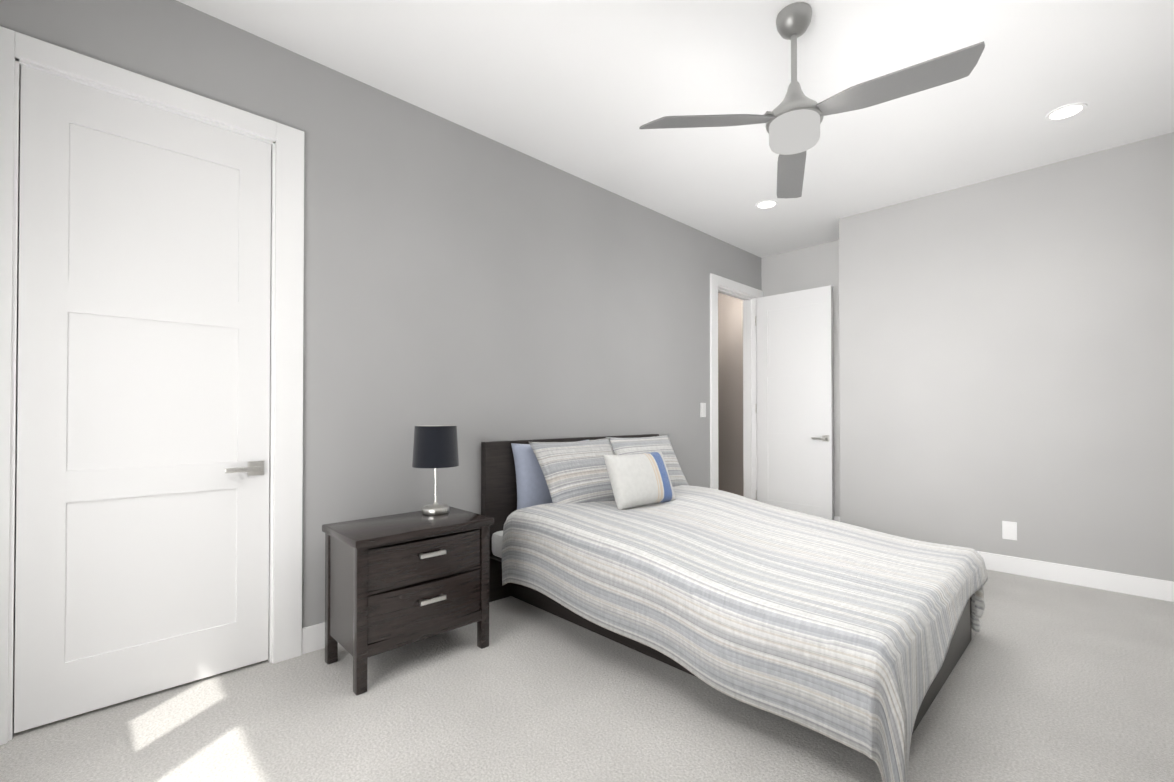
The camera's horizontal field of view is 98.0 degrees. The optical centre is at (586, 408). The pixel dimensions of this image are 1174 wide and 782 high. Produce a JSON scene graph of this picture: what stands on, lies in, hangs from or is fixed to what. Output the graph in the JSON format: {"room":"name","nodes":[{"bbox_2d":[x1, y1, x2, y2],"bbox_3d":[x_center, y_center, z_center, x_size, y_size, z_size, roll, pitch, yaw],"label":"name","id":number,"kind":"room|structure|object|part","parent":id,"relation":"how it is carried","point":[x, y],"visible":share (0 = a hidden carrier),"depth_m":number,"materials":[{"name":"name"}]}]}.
{"room":"bedroom","nodes":[
{"label":"bedroom","id":0,"kind":"room"},
{"bbox_2d":[0,0,761,627],"bbox_3d":[-0.273,-0.256,3.683,6.408,2.928,0.144,1,-1,-44],"label":"wall","id":1,"kind":"structure","parent":0,"point":[476,288],"depth_m":2.98,"materials":[{"name":"grey paint"}]},
{"bbox_2d":[14,65,270,732],"bbox_3d":[-1.802,-0.038,2.151,0.798,2.436,0.151,1,-1,-44],"label":"closet door","id":2,"kind":"structure","parent":1,"relation":"in","point":[142,495],"depth_m":2.09,"materials":[{"name":"white wood"}]},
{"bbox_2d":[0,26,303,744],"bbox_3d":[-1.827,-0.080,2.177,1.064,2.549,0.185,1,-1,-44],"label":"door frame","id":3,"kind":"structure","parent":1,"relation":"attached to","point":[18,50],"depth_m":2.30,"materials":[{"name":"white wood"}]},
{"bbox_2d":[302,622,338,654],"bbox_3d":[-0.087,1.146,3.740,3.625,0.126,0.016,1,-1,-44],"label":"baseboard","id":4,"kind":"structure","parent":1,"relation":"attached to","point":[313,637],"depth_m":2.51,"materials":[{"name":"white wood"}]},
{"bbox_2d":[700,403,705,416],"bbox_3d":[1.123,0.017,4.926,0.090,0.138,0.010,1,-1,-44],"label":"light switch","id":5,"kind":"object","parent":1,"relation":"attached to","point":[702,409],"visible":1,"depth_m":4.92,"materials":[{"name":"white plastic"}]},
{"bbox_2d":[710,273,762,500],"bbox_3d":[1.541,-0.050,5.440,1.064,2.549,0.185,1,-1,-44],"label":"trim","id":6,"kind":"structure","parent":1,"relation":"attached to","point":[748,295],"depth_m":5.68,"materials":[{"name":"white wood"}]},
{"bbox_2d":[755,285,833,519],"bbox_3d":[2.174,-0.008,5.395,0.151,2.436,0.810,1,-1,-44],"label":"hall door","id":7,"kind":"structure","parent":1,"relation":"in","point":[795,448],"depth_m":5.35,"materials":[{"name":"white wood"}]},
{"bbox_2d":[0,569,1173,781],"bbox_3d":[1.008,1.232,2.347,6.408,0.072,3.828,1,-1,-44],"label":"floor","id":8,"kind":"structure","parent":0,"point":[1050,681],"depth_m":1.96,"materials":[{"name":"carpet"}]},
{"bbox_2d":[322,507,493,694],"bbox_3d":[-0.853,0.873,2.478,0.677,0.648,0.456,1,-1,-44],"label":"nightstand","id":9,"kind":"object","parent":8,"relation":"on","point":[394,581],"visible":1,"depth_m":2.31,"materials":[{"name":"brown wood"}]},
{"bbox_2d":[412,425,458,514],"bbox_3d":[-0.798,0.321,2.693,0.238,0.457,0.238,1,-1,-44],"label":"lamp","id":10,"kind":"object","parent":9,"relation":"on","point":[435,447],"visible":1,"depth_m":2.61,"materials":[{"name":"black fabric"}]},
{"bbox_2d":[481,434,987,781],"bbox_3d":[0.766,0.705,2.914,1.773,0.998,2.366,1,-1,-44],"label":"bed","id":11,"kind":"object","parent":8,"relation":"on","point":[857,638],"visible":1,"depth_m":2.31,"materials":[{"name":"grey fabric"}]},
{"bbox_3d":[0.722,0.776,2.914,1.572,0.272,2.190,1,-1,-44],"label":"mattress","id":12,"kind":"part","parent":11,"relation":"part of","materials":[{"name":"white fabric"}]},
{"bbox_2d":[511,439,588,509],"bbox_3d":[-0.215,0.482,3.470,0.696,0.513,0.160,1,-1,-44],"label":"pillow","id":13,"kind":"object","parent":11,"relation":"on","point":[529,487],"depth_m":3.28,"materials":[{"name":"fabric"}]},
{"bbox_2d":[176,0,1173,257],"bbox_3d":[1.008,-1.780,2.375,6.408,0.096,3.828,1,-1,-44],"label":"ceiling","id":14,"kind":"structure","parent":0,"point":[582,88],"depth_m":2.71,"materials":[{"name":"white paint"}]},
{"bbox_2d":[755,200,777,208],"bbox_3d":[1.510,-1.711,4.288,0.180,0.007,0.180,1,-1,-44],"label":"recessed light","id":15,"kind":"object","parent":14,"relation":"in","point":[766,204],"visible":1,"depth_m":4.28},
{"bbox_2d":[639,2,984,197],"bbox_3d":[1.031,-1.444,2.192,1.195,0.578,1.118,1,-1,-44],"label":"ceiling fan","id":16,"kind":"object","parent":14,"relation":"hanging from","point":[793,119],"visible":1,"depth_m":2.15,"materials":[{"name":"grey metal"}]},
{"bbox_2d":[1045,102,1086,121],"bbox_3d":[2.787,-1.723,2.970,0.180,0.007,0.180,1,-1,-44],"label":"recessed light","id":17,"kind":"object","parent":14,"relation":"in","point":[1067,111],"visible":1,"depth_m":2.96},
{"bbox_2d":[718,293,742,495],"bbox_3d":[2.256,-0.224,7.091,0.144,2.928,1.230,1,-1,-44],"label":"wall","id":18,"kind":"structure","parent":0,"point":[730,394],"depth_m":7.18,"materials":[{"name":"beige paint"}]},
{"bbox_2d":[761,240,839,516],"bbox_3d":[2.339,-0.239,5.488,0.144,2.928,1.188,1,-1,-44],"label":"wall","id":19,"kind":"structure","parent":0,"point":[815,266],"depth_m":5.32,"materials":[{"name":"grey paint"}]},
{"bbox_2d":[839,132,1173,580],"bbox_3d":[3.460,-0.254,3.909,0.732,2.928,2.640,1,-1,-44],"label":"wall","id":20,"kind":"structure","parent":0,"point":[1006,348],"depth_m":3.70,"materials":[{"name":"grey paint"}]},
{"bbox_2d":[1002,521,1016,540],"bbox_3d":[3.097,0.897,3.739,0.010,0.132,0.084,1,-1,-44],"label":"electrical outlet","id":21,"kind":"object","parent":20,"relation":"attached to","point":[1009,530],"visible":1,"depth_m":3.73,"materials":[{"name":"white plastic"}]},
{"bbox_2d":[977,551,1173,601],"bbox_3d":[3.124,1.145,3.703,0.019,0.126,2.482,1,-1,-44],"label":"baseboard","id":22,"kind":"structure","parent":20,"relation":"attached to","point":[1147,587],"depth_m":3.45,"materials":[{"name":"white wood"}]}
]}

